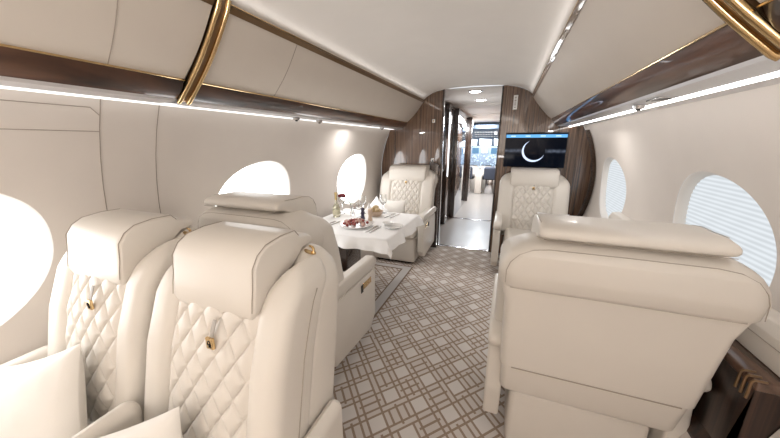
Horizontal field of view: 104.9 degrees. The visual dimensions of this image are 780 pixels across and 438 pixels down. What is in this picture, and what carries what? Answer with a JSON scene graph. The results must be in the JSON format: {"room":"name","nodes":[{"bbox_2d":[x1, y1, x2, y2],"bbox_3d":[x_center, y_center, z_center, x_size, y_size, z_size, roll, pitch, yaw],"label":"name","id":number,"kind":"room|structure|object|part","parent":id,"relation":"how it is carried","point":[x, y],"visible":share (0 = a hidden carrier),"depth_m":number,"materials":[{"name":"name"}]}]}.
{"room":"aircraft cabin","nodes":[
{"label":"aircraft cabin","id":0,"kind":"room"},
{"bbox_2d":[0,88,389,364],"bbox_3d":[-1.162,0.303,1.202,0.220,1.515,6.400,5,15,20],"label":"wall","id":1,"kind":"structure","parent":0,"point":[198,151],"depth_m":1.32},
{"bbox_2d":[0,194,53,325],"bbox_3d":[-1.417,0.192,0.841,0.085,0.538,0.690,5,15,20],"label":"window","id":2,"kind":"structure","parent":1,"relation":"in","point":[26,242],"depth_m":1.09,"materials":[{"name":"glass"}]},
{"bbox_2d":[0,200,40,312],"bbox_3d":[-1.433,0.190,0.847,0.033,0.517,0.659,5,15,20],"label":"blind","id":3,"kind":"object","parent":2,"relation":"attached to","point":[20,227],"depth_m":1.09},
{"bbox_2d":[0,99,98,114],"bbox_3d":[-1.421,-0.209,0.363,0.015,0.028,1.734,5,15,20],"label":"trim","id":4,"kind":"structure","parent":1,"relation":"attached to","point":[0,99],"depth_m":1.01,"materials":[{"name":"beige plastic"}]},
{"bbox_2d":[0,128,98,131],"bbox_3d":[-1.450,-0.142,0.392,0.003,0.003,1.735,5,15,20],"label":"trim","id":5,"kind":"structure","parent":1,"relation":"attached to","point":[0,128],"depth_m":1.04,"materials":[{"name":"beige"}]},
{"bbox_2d":[99,99,106,208],"bbox_3d":[-1.152,-0.031,1.262,0.140,0.893,0.003,5,15,20],"label":"trim","id":6,"kind":"structure","parent":1,"relation":"attached to","point":[100,99],"depth_m":1.21,"materials":[{"name":"beige plastic"}]},
{"bbox_2d":[0,0,214,102],"bbox_3d":[-1.423,-0.229,-0.429,0.390,0.340,3.510,5,15,20],"label":"bin","id":7,"kind":"object","parent":1,"relation":"attached to","point":[137,50],"visible":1,"depth_m":0.91,"materials":[{"name":"plastic"}]},
{"bbox_3d":[-1.486,-0.141,-0.381,0.086,0.118,3.510,5,15,20],"label":"wood rail","id":8,"kind":"part","parent":7,"relation":"part of","materials":[{"name":"brown wood"}]},
{"bbox_2d":[155,105,160,212],"bbox_3d":[-1.076,-0.080,1.452,0.140,0.893,0.003,5,15,20],"label":"trim","id":9,"kind":"structure","parent":1,"relation":"attached to","point":[159,105],"depth_m":1.42,"materials":[{"name":"beige"}]},
{"bbox_2d":[0,86,393,129],"bbox_3d":[-1.109,-0.419,0.991,0.030,0.008,6.390,5,15,20],"label":"light","id":10,"kind":"object","parent":1,"relation":"attached to","point":[1,87],"visible":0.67,"depth_m":1.21,"materials":[{"name":"white plastic"}]},
{"bbox_2d":[176,0,231,104],"bbox_3d":[-0.735,-0.648,1.170,0.316,0.370,0.058,5,15,20],"label":"band","id":11,"kind":"object","parent":1,"relation":"attached to","point":[220,11],"visible":1,"depth_m":1.15,"materials":[{"name":"gold metal"}]},
{"bbox_2d":[219,161,289,194],"bbox_3d":[-0.925,-0.126,2.080,0.085,0.538,0.690,5,15,20],"label":"window","id":12,"kind":"structure","parent":1,"relation":"in","point":[272,177],"depth_m":2.12,"materials":[{"name":"glass"}]},
{"bbox_2d":[175,4,424,128],"bbox_3d":[-0.264,-0.979,2.494,0.390,0.340,2.815,5,15,20],"label":"bin","id":13,"kind":"object","parent":1,"relation":"attached to","point":[258,66],"visible":0.9,"depth_m":1.62,"materials":[{"name":"plastic"}]},
{"bbox_3d":[-0.326,-0.891,2.541,0.086,0.118,2.815,5,15,20],"label":"wood rail","id":14,"kind":"part","parent":13,"relation":"part of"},
{"bbox_2d":[337,154,365,204],"bbox_3d":[-0.423,-0.451,3.346,0.085,0.538,0.690,5,15,20],"label":"window","id":15,"kind":"structure","parent":1,"relation":"in","point":[351,180],"depth_m":3.41,"materials":[{"name":"glass"}]},
{"bbox_2d":[230,0,577,99],"bbox_3d":[-0.168,-0.716,0.546,1.224,0.126,6.400,5,15,20],"label":"ceiling","id":16,"kind":"structure","parent":0,"point":[423,48],"depth_m":1.69,"materials":[{"name":"paint"}]},
{"bbox_2d":[333,190,505,437],"bbox_3d":[0.861,0.517,3.496,2.040,0.040,11.900,5,15,20],"label":"floor","id":17,"kind":"structure","parent":0,"point":[419,369],"depth_m":2.00,"materials":[{"name":"carpet"}]},
{"bbox_2d":[0,208,196,437],"bbox_3d":[-1.024,0.587,0.874,0.609,1.088,0.973,5,15,20],"label":"seat","id":18,"kind":"object","parent":17,"relation":"on","point":[114,264],"visible":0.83,"depth_m":0.94,"materials":[{"name":"white leather"}]},
{"bbox_3d":[-1.334,0.810,0.875,0.068,0.595,0.650,5,15,20],"label":"armrest","id":19,"kind":"part","parent":18,"relation":"part of","materials":[{"name":"white leather"}]},
{"bbox_2d":[0,343,87,437],"bbox_3d":[-1.069,0.597,0.893,0.507,0.448,0.178,2,15,8],"label":"throw pillow","id":20,"kind":"object","parent":18,"relation":"on","point":[45,397],"visible":0.97,"depth_m":0.85,"materials":[{"name":"fabric"}]},
{"bbox_2d":[87,417,93,425],"bbox_3d":[-1.070,0.793,0.811,0.430,0.160,0.590,5,15,20],"label":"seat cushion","id":21,"kind":"object","parent":18,"relation":"on","point":[89,420],"depth_m":0.99,"materials":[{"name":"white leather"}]},
{"bbox_3d":[-0.956,0.395,1.016,0.288,0.550,0.203,5,15,20],"label":"quilted panel","id":22,"kind":"part","parent":18,"relation":"part of","materials":[{"name":"white leather"}]},
{"bbox_3d":[-0.836,0.865,0.664,0.063,0.595,0.600,5,15,20],"label":"armrest","id":23,"kind":"part","parent":18,"relation":"part of","materials":[{"name":"white leather"}]},
{"bbox_2d":[144,221,342,437],"bbox_3d":[-0.520,0.635,0.686,0.536,1.088,0.973,5,15,20],"label":"seat","id":24,"kind":"object","parent":17,"relation":"on","point":[243,328],"visible":0.94,"depth_m":0.78,"materials":[{"name":"white leather"}]},
{"bbox_2d":[99,406,182,437],"bbox_3d":[-0.634,0.662,0.697,0.451,0.414,0.161,-2,14,-6],"label":"throw pillow","id":25,"kind":"object","parent":24,"relation":"on","point":[168,424],"visible":1,"depth_m":0.70,"materials":[{"name":"fabric"}]},
{"bbox_3d":[-0.470,0.441,0.835,0.288,0.550,0.203,5,15,20],"label":"quilted panel","id":26,"kind":"part","parent":24,"relation":"part of","materials":[{"name":"white leather"}]},
{"bbox_3d":[-0.238,0.097,0.894,0.038,0.011,0.024,5,15,20],"label":"latch plate","id":27,"kind":"part","parent":24,"relation":"part of","materials":[{"name":"gold metal"}]},
{"bbox_3d":[-0.314,0.903,0.605,0.049,0.550,0.850,5,15,20],"label":"armrest","id":28,"kind":"part","parent":24,"relation":"part of","materials":[{"name":"white leather"}]},
{"bbox_2d":[198,191,375,366],"bbox_3d":[-0.540,0.357,1.821,0.666,1.102,0.790,5,15,20],"label":"seat","id":29,"kind":"object","parent":17,"relation":"on","point":[356,288],"visible":0.25,"depth_m":1.46,"materials":[{"name":"beige leather"}]},
{"bbox_3d":[-0.231,0.596,1.860,0.063,0.419,0.569,5,15,20],"label":"arm panel","id":30,"kind":"part","parent":29,"relation":"part of","materials":[{"name":"beige leather"}]},
{"bbox_3d":[-0.149,0.414,1.941,0.004,0.042,0.130,5,15,20],"label":"control panel","id":31,"kind":"part","parent":29,"relation":"part of","materials":[{"name":"gold metal"}]},
{"bbox_2d":[338,247,360,271],"bbox_3d":[-0.234,0.361,2.630,0.760,0.692,0.790,5,15,20],"label":"dining table","id":32,"kind":"object","parent":17,"relation":"on","point":[349,257],"visible":0.08,"depth_m":2.31,"materials":[{"name":"brown wood"}]},
{"bbox_2d":[323,208,423,258],"bbox_3d":[-0.212,0.078,2.548,0.818,0.118,0.887,5,15,20],"label":"tablecloth","id":33,"kind":"object","parent":32,"relation":"on","point":[382,240],"visible":0.7,"depth_m":2.25,"materials":[{"name":"white fabric"}]},
{"bbox_2d":[332,192,339,216],"bbox_3d":[-0.479,-0.129,2.667,0.069,0.222,0.069,5,15,20],"label":"champagne bottle","id":34,"kind":"object","parent":33,"relation":"on","point":[336,208],"visible":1,"depth_m":2.65,"materials":[{"name":"beige"}]},
{"bbox_2d":[338,193,345,213],"bbox_3d":[-0.448,-0.147,2.817,0.071,0.184,0.071,5,15,20],"label":"wine glass","id":35,"kind":"object","parent":33,"relation":"on","point":[341,200],"visible":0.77,"depth_m":2.79,"materials":[{"name":"white"}]},
{"bbox_2d":[338,193,354,214],"bbox_3d":[-0.399,-0.137,2.755,0.157,0.194,0.071,5,15,20],"label":"vase","id":36,"kind":"object","parent":33,"relation":"on","point":[342,195],"visible":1,"depth_m":2.73,"materials":[{"name":"clear glass"}]},
{"bbox_2d":[339,220,372,228],"bbox_3d":[-0.274,0.046,2.399,0.270,0.018,0.270,5,15,20],"label":"plate","id":37,"kind":"object","parent":33,"relation":"on","point":[357,226],"visible":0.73,"depth_m":2.35,"materials":[{"name":"white ceramic"}]},
{"bbox_2d":[356,202,360,216],"bbox_3d":[-0.281,-0.082,2.678,0.049,0.126,0.049,5,15,20],"label":"wine glass","id":38,"kind":"object","parent":33,"relation":"on","point":[358,205],"visible":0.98,"depth_m":2.66,"materials":[{"name":"white"}]},
{"bbox_2d":[359,195,365,213],"bbox_3d":[-0.253,-0.133,2.798,0.065,0.166,0.065,5,15,20],"label":"wine glass","id":39,"kind":"object","parent":33,"relation":"on","point":[362,199],"visible":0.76,"depth_m":2.76,"materials":[{"name":"white"}]},
{"bbox_2d":[360,207,364,218],"bbox_3d":[-0.236,-0.048,2.592,0.041,0.104,0.041,5,15,20],"label":"grinder","id":40,"kind":"object","parent":33,"relation":"on","point":[362,212],"visible":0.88,"depth_m":2.58,"materials":[{"name":"blue"}]},
{"bbox_2d":[368,209,372,220],"bbox_3d":[-0.169,-0.037,2.546,0.041,0.104,0.041,5,15,20],"label":"grinder","id":41,"kind":"object","parent":33,"relation":"on","point":[369,210],"visible":0.98,"depth_m":2.53,"materials":[{"name":"beige wood"}]},
{"bbox_2d":[365,196,388,211],"bbox_3d":[-0.152,-0.098,3.397,0.316,0.311,0.111,13,19,40],"label":"napkin","id":42,"kind":"object","parent":33,"relation":"on","point":[376,201],"visible":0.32,"depth_m":3.37,"materials":[{"name":"white fabric"}]},
{"bbox_2d":[372,210,382,216],"bbox_3d":[-0.132,-0.053,2.726,0.140,0.046,0.140,5,15,20],"label":"bread basket","id":43,"kind":"object","parent":33,"relation":"on","point":[374,214],"visible":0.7,"depth_m":2.67,"materials":[{"name":"beige wicker"}]},
{"bbox_2d":[380,194,386,212],"bbox_3d":[-0.062,-0.143,2.819,0.068,0.175,0.068,5,15,20],"label":"wine glass","id":44,"kind":"object","parent":33,"relation":"on","point":[383,197],"visible":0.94,"depth_m":2.79,"materials":[{"name":"white"}]},
{"bbox_2d":[384,223,402,228],"bbox_3d":[0.028,0.058,2.349,0.156,0.018,0.156,5,15,20],"label":"plate","id":45,"kind":"object","parent":33,"relation":"on","point":[394,225],"visible":0.93,"depth_m":2.36,"materials":[{"name":"white ceramic"}]},
{"bbox_2d":[382,221,393,224],"bbox_3d":[-0.015,0.033,2.370,0.090,0.018,0.090,5,15,20],"label":"plate","id":46,"kind":"object","parent":45,"relation":"on","point":[383,222],"visible":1,"depth_m":2.37,"materials":[{"name":"white ceramic"}]},
{"bbox_2d":[334,261,412,369],"bbox_3d":[-0.264,0.710,2.656,0.468,0.004,1.685,5,15,20],"label":"trim","id":47,"kind":"structure","parent":17,"relation":"attached to","point":[383,297],"depth_m":2.92,"materials":[{"name":"carpet"}]},
{"bbox_2d":[374,164,437,262],"bbox_3d":[0.166,-0.099,3.658,0.716,1.072,0.790,5,15,20],"label":"seat","id":48,"kind":"object","parent":17,"relation":"on","point":[416,184],"visible":0.7,"depth_m":3.59,"materials":[{"name":"beige leather"}]},
{"bbox_2d":[384,200,406,212],"bbox_3d":[0.045,-0.086,3.410,0.270,0.257,0.123,4,15,15],"label":"throw pillow","id":49,"kind":"object","parent":48,"relation":"on","point":[392,206],"visible":0.48,"depth_m":3.37,"materials":[{"name":"fabric"}]},
{"bbox_3d":[0.135,0.275,3.672,0.500,0.282,0.550,5,15,20],"label":"seat","id":50,"kind":"part","parent":48,"relation":"part of","materials":[{"name":"beige leather"}]},
{"bbox_3d":[0.196,-0.273,3.696,0.380,0.535,0.204,5,15,20],"label":"quilted panel","id":51,"kind":"part","parent":48,"relation":"part of","materials":[{"name":"beige leather"}]},
{"bbox_2d":[405,227,417,238],"bbox_3d":[0.112,0.093,3.563,0.490,0.146,0.480,5,15,20],"label":"seat cushion","id":52,"kind":"object","parent":48,"relation":"on","point":[415,235],"depth_m":3.32,"materials":[{"name":"beige leather"}]},
{"bbox_3d":[0.431,0.177,3.524,0.068,0.408,0.569,5,15,20],"label":"arm panel","id":53,"kind":"part","parent":48,"relation":"part of","materials":[{"name":"beige leather"}]},
{"bbox_2d":[429,161,439,247],"bbox_3d":[0.562,-0.176,3.877,0.125,1.114,0.096,5,15,20],"label":"wall","id":54,"kind":"structure","parent":17,"relation":"on","point":[434,166],"depth_m":3.81,"materials":[{"name":"brown wood"}]},
{"bbox_2d":[440,103,454,223],"bbox_3d":[0.655,-0.804,4.633,0.360,1.955,1.540,5,15,20],"label":"tall cabinet","id":55,"kind":"object","parent":17,"relation":"on","point":[449,109],"visible":0.21,"depth_m":4.93,"materials":[{"name":"brown wood"}]},
{"bbox_3d":[0.672,-0.329,4.902,0.290,0.900,0.300,5,15,20],"label":"door","id":56,"kind":"part","parent":55,"relation":"part of","materials":[{"name":"brown wood"}]},
{"bbox_2d":[449,108,469,216],"bbox_3d":[1.253,-1.144,6.066,0.420,1.900,1.600,5,15,20],"label":"wall","id":57,"kind":"structure","parent":17,"relation":"on","point":[461,120],"depth_m":5.60,"materials":[{"name":"white mirror"}]},
{"bbox_3d":[0.979,-0.967,5.375,0.420,1.900,0.070,5,15,20],"label":"panel","id":58,"kind":"part","parent":57,"relation":"part of","materials":[{"name":"brown wood"}]},
{"bbox_2d":[438,244,487,250],"bbox_3d":[0.957,0.377,3.945,0.663,0.008,0.045,5,15,20],"label":"threshold","id":59,"kind":"object","parent":17,"relation":"on","point":[439,244],"visible":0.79,"depth_m":3.94,"materials":[{"name":"silver metal"}]},
{"bbox_2d":[465,117,473,200],"bbox_3d":[1.765,-1.450,7.300,0.465,1.880,0.860,5,15,20],"label":"wall","id":60,"kind":"structure","parent":17,"relation":"on","point":[471,118],"depth_m":6.84,"materials":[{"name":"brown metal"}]},
{"bbox_3d":[1.845,-1.378,6.878,0.010,1.750,0.100,5,15,20],"label":"edge trim","id":61,"kind":"part","parent":60,"relation":"part of","materials":[{"name":"silver metal"}]},
{"bbox_2d":[449,217,490,220],"bbox_3d":[1.451,0.004,5.400,0.818,0.008,0.045,5,15,20],"label":"threshold","id":62,"kind":"object","parent":17,"relation":"on","point":[449,217],"visible":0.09,"depth_m":5.38,"materials":[{"name":"silver metal"}]},
{"bbox_2d":[469,166,474,192],"bbox_3d":[2.126,-1.096,8.252,0.360,0.720,0.444,5,15,20],"label":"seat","id":63,"kind":"object","parent":17,"relation":"on","point":[472,176],"visible":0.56,"depth_m":8.03,"materials":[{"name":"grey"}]},
{"bbox_3d":[2.072,-1.255,8.066,0.299,0.320,0.142,5,15,20],"label":"backrest","id":64,"kind":"part","parent":63,"relation":"part of","materials":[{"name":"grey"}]},
{"bbox_2d":[474,170,482,192],"bbox_3d":[2.446,-1.037,8.264,0.180,0.600,0.480,5,15,20],"label":"console","id":65,"kind":"object","parent":17,"relation":"on","point":[478,184],"visible":1,"depth_m":8.07,"materials":[{"name":"beige paint"}]},
{"bbox_2d":[470,146,496,190],"bbox_3d":[2.579,-1.440,8.547,1.020,1.240,0.325,5,15,20],"label":"panel","id":66,"kind":"object","parent":17,"relation":"on","point":[481,156],"visible":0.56,"depth_m":8.34,"materials":[{"name":"blue"}]},
{"bbox_3d":[2.578,-1.178,8.612,1.020,0.700,0.230,5,15,20],"label":"panel","id":67,"kind":"part","parent":66,"relation":"part of","materials":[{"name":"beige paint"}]},
{"bbox_3d":[2.584,-1.792,8.469,1.020,0.520,0.300,5,15,20],"label":"panel","id":68,"kind":"part","parent":66,"relation":"part of","materials":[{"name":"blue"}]},
{"bbox_2d":[482,167,494,193],"bbox_3d":[2.667,-1.044,8.051,0.360,0.720,0.444,5,15,20],"label":"seat","id":69,"kind":"object","parent":17,"relation":"on","point":[489,172],"visible":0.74,"depth_m":7.89,"materials":[{"name":"grey"}]},
{"bbox_3d":[2.613,-1.203,7.865,0.299,0.320,0.142,5,15,20],"label":"backrest","id":70,"kind":"part","parent":69,"relation":"part of","materials":[{"name":"grey"}]},
{"bbox_2d":[490,167,569,265],"bbox_3d":[1.482,0.027,3.168,0.716,1.072,0.790,5,15,20],"label":"seat","id":71,"kind":"object","parent":17,"relation":"on","point":[524,193],"visible":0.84,"depth_m":3.16,"materials":[{"name":"beige leather"}]},
{"bbox_3d":[1.152,0.246,3.256,0.068,0.408,0.569,5,15,20],"label":"arm panel","id":72,"kind":"part","parent":71,"relation":"part of","materials":[{"name":"beige leather"}]},
{"bbox_2d":[504,228,530,240],"bbox_3d":[1.428,0.218,3.073,0.490,0.146,0.480,5,15,20],"label":"seat cushion","id":73,"kind":"object","parent":71,"relation":"on","point":[508,232],"depth_m":3.12,"materials":[{"name":"beige leather"}]},
{"bbox_3d":[1.513,-0.147,3.206,0.380,0.535,0.204,5,15,20],"label":"quilted panel","id":74,"kind":"part","parent":71,"relation":"part of","materials":[{"name":"beige leather"}]},
{"bbox_2d":[483,213,771,437],"bbox_3d":[0.818,0.486,1.321,0.716,1.102,0.790,5,15,20],"label":"seat","id":75,"kind":"object","parent":17,"relation":"on","point":[599,327],"visible":1,"depth_m":0.96,"materials":[{"name":"beige leather"}]},
{"bbox_3d":[0.553,0.669,1.573,0.068,0.419,0.569,5,15,20],"label":"arm panel","id":76,"kind":"part","parent":75,"relation":"part of","materials":[{"name":"beige leather"}]},
{"bbox_3d":[0.849,0.830,1.491,0.500,0.290,0.550,5,15,20],"label":"seat","id":77,"kind":"part","parent":75,"relation":"part of","materials":[{"name":"beige leather"}]},
{"bbox_3d":[0.738,0.379,1.078,0.678,0.430,0.261,5,15,20],"label":"panel","id":78,"kind":"part","parent":75,"relation":"part of","materials":[{"name":"beige leather"}]},
{"bbox_3d":[1.148,0.726,1.352,0.068,0.419,0.569,5,15,20],"label":"arm panel","id":79,"kind":"part","parent":75,"relation":"part of","materials":[{"name":"beige leather"}]},
{"bbox_2d":[440,85,509,123],"bbox_3d":[1.696,-2.064,5.898,1.200,0.166,5.160,5,15,20],"label":"ceiling","id":80,"kind":"structure","parent":0,"point":[488,111],"depth_m":4.71,"materials":[{"name":"paint"}]},
{"bbox_2d":[468,90,481,92],"bbox_3d":[1.065,-1.591,3.748,0.176,0.010,0.176,5,15,20],"label":"recessed light","id":81,"kind":"object","parent":80,"relation":"in","point":[471,91],"visible":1,"depth_m":3.71,"materials":[{"name":"white"}]},
{"bbox_2d":[472,125,498,137],"bbox_3d":[2.579,-2.402,8.227,0.970,0.317,0.638,5,15,20],"label":"light panel","id":82,"kind":"object","parent":80,"relation":"attached to","point":[479,131],"visible":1,"depth_m":8.07,"materials":[{"name":"white plastic"}]},
{"bbox_2d":[472,122,498,165],"bbox_3d":[2.721,-1.848,8.710,1.200,1.950,0.040,5,15,20],"label":"wall","id":83,"kind":"structure","parent":0,"point":[491,123],"depth_m":8.53,"materials":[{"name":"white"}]},
{"bbox_2d":[472,139,476,145],"bbox_3d":[2.392,-2.229,8.704,0.260,0.190,0.020,5,15,20],"label":"window","id":84,"kind":"structure","parent":83,"relation":"in","point":[474,141],"depth_m":8.68,"materials":[{"name":"white glass"}]},
{"bbox_2d":[479,139,491,145],"bbox_3d":[2.728,-2.197,8.579,0.340,0.190,0.020,5,15,20],"label":"window","id":85,"kind":"structure","parent":83,"relation":"in","point":[487,142],"depth_m":8.56,"materials":[{"name":"white glass"}]},
{"bbox_2d":[382,85,590,252],"bbox_3d":[1.029,-0.560,3.673,2.435,1.958,0.040,5,15,20],"label":"wall","id":86,"kind":"structure","parent":0,"point":[528,116],"depth_m":3.40,"materials":[{"name":"brown wood"}]},
{"bbox_2d":[437,89,445,245],"bbox_3d":[0.648,-0.597,3.820,0.020,1.958,0.070,5,15,20],"label":"trim","id":87,"kind":"structure","parent":86,"relation":"attached to","point":[444,90],"depth_m":3.75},
{"bbox_2d":[488,86,503,251],"bbox_3d":[1.266,-0.537,3.590,0.018,1.955,0.070,5,15,20],"label":"trim","id":88,"kind":"structure","parent":86,"relation":"attached to","point":[503,86],"depth_m":3.54,"materials":[{"name":"brown wood"}]},
{"bbox_2d":[513,95,517,109],"bbox_3d":[1.388,-1.290,3.317,0.044,0.150,0.007,5,15,20],"label":"placard","id":89,"kind":"object","parent":86,"relation":"attached to","point":[515,102],"visible":1,"depth_m":3.31,"materials":[{"name":"white"}]},
{"bbox_2d":[503,132,568,167],"bbox_3d":[1.609,-0.767,3.343,0.624,0.380,0.038,5,15,20],"label":"wall monitor","id":90,"kind":"object","parent":86,"relation":"attached to","point":[528,149],"visible":1,"depth_m":3.32,"materials":[{"name":"black plastic"}]},
{"bbox_2d":[583,84,779,437],"bbox_3d":[0.911,0.501,0.431,0.220,1.515,6.400,5,15,20],"label":"wall","id":91,"kind":"structure","parent":0,"point":[735,137],"depth_m":1.34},
{"bbox_2d":[577,130,595,215],"bbox_3d":[2.016,-0.197,3.239,0.220,1.470,0.195,5,15,20],"label":"trim","id":92,"kind":"structure","parent":91,"relation":"attached to","point":[590,140],"depth_m":3.14,"materials":[{"name":"brown wood"}]},
{"bbox_2d":[569,110,635,126],"bbox_3d":[1.551,-0.757,2.309,0.047,0.009,1.755,5,15,20],"label":"light","id":93,"kind":"object","parent":91,"relation":"attached to","point":[629,111],"depth_m":1.96,"materials":[{"name":"white plastic"}]},
{"bbox_2d":[600,157,625,217],"bbox_3d":[1.904,-0.248,2.555,0.085,0.538,0.690,5,15,20],"label":"window","id":94,"kind":"structure","parent":91,"relation":"in","point":[613,183],"depth_m":2.66,"materials":[{"name":"fabric"}]},
{"bbox_2d":[532,0,779,126],"bbox_3d":[1.193,-0.826,1.900,0.390,0.340,2.915,5,15,20],"label":"bin","id":95,"kind":"object","parent":91,"relation":"attached to","point":[610,57],"visible":0.99,"depth_m":0.97,"materials":[{"name":"plastic"}]},
{"bbox_2d":[632,104,645,110],"bbox_3d":[1.107,-0.496,1.336,0.048,0.028,0.048,5,15,20],"label":"air nozzle","id":96,"kind":"object","parent":95,"relation":"attached to","point":[637,107],"visible":0.98,"depth_m":1.32,"materials":[{"name":"silver metal"}]},
{"bbox_3d":[1.256,-0.726,1.901,0.086,0.118,2.915,5,15,20],"label":"wood rail","id":97,"kind":"part","parent":95,"relation":"part of","materials":[{"name":"brown wood"}]},
{"bbox_2d":[646,96,679,101],"bbox_3d":[1.028,-0.454,1.135,0.060,0.009,0.120,5,15,20],"label":"light","id":98,"kind":"object","parent":95,"relation":"attached to","point":[660,98],"visible":1,"depth_m":1.10,"materials":[{"name":"silver metal"}]},
{"bbox_2d":[577,76,779,125],"bbox_3d":[0.817,-0.243,0.274,0.142,0.006,6.395,5,15,20],"label":"trim","id":99,"kind":"structure","parent":91,"relation":"attached to","point":[776,80],"depth_m":1.12,"materials":[{"name":"silver metal"}]},
{"bbox_2d":[608,212,779,376],"bbox_3d":[1.420,0.209,1.536,0.070,0.127,1.800,5,15,20],"label":"trim","id":100,"kind":"structure","parent":91,"relation":"attached to","point":[762,339],"depth_m":0.92,"materials":[{"name":"beige leather"}]},
{"bbox_2d":[641,71,779,109],"bbox_3d":[1.062,-0.441,1.077,0.047,0.009,0.898,5,15,20],"label":"light","id":101,"kind":"object","parent":91,"relation":"attached to","point":[754,79],"depth_m":0.90,"materials":[{"name":"white plastic"}]},
{"bbox_2d":[673,171,776,285],"bbox_3d":[1.401,0.077,1.289,0.085,0.538,0.690,5,15,20],"label":"window","id":102,"kind":"structure","parent":91,"relation":"in","point":[714,202],"depth_m":1.25,"materials":[{"name":"plastic"}]},
{"bbox_2d":[687,339,779,437],"bbox_3d":[1.354,0.594,1.699,0.196,0.705,1.732,5,15,20],"label":"cabinet","id":103,"kind":"object","parent":91,"relation":"attached to","point":[743,400],"visible":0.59,"depth_m":0.91,"materials":[{"name":"brown wood"}]},
{"bbox_2d":[702,0,779,60],"bbox_3d":[0.613,-0.494,0.570,0.316,0.370,0.058,5,15,20],"label":"band","id":104,"kind":"object","parent":91,"relation":"attached to","point":[751,23],"visible":0.99,"depth_m":0.58,"materials":[{"name":"gold metal"}]},
{"bbox_2d":[756,0,779,31],"bbox_3d":[0.035,-0.077,-1.018,0.390,0.340,3.420,5,15,20],"label":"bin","id":105,"kind":"object","parent":91,"relation":"attached to","point":[771,8],"visible":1,"depth_m":0.53,"materials":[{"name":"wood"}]}
]}

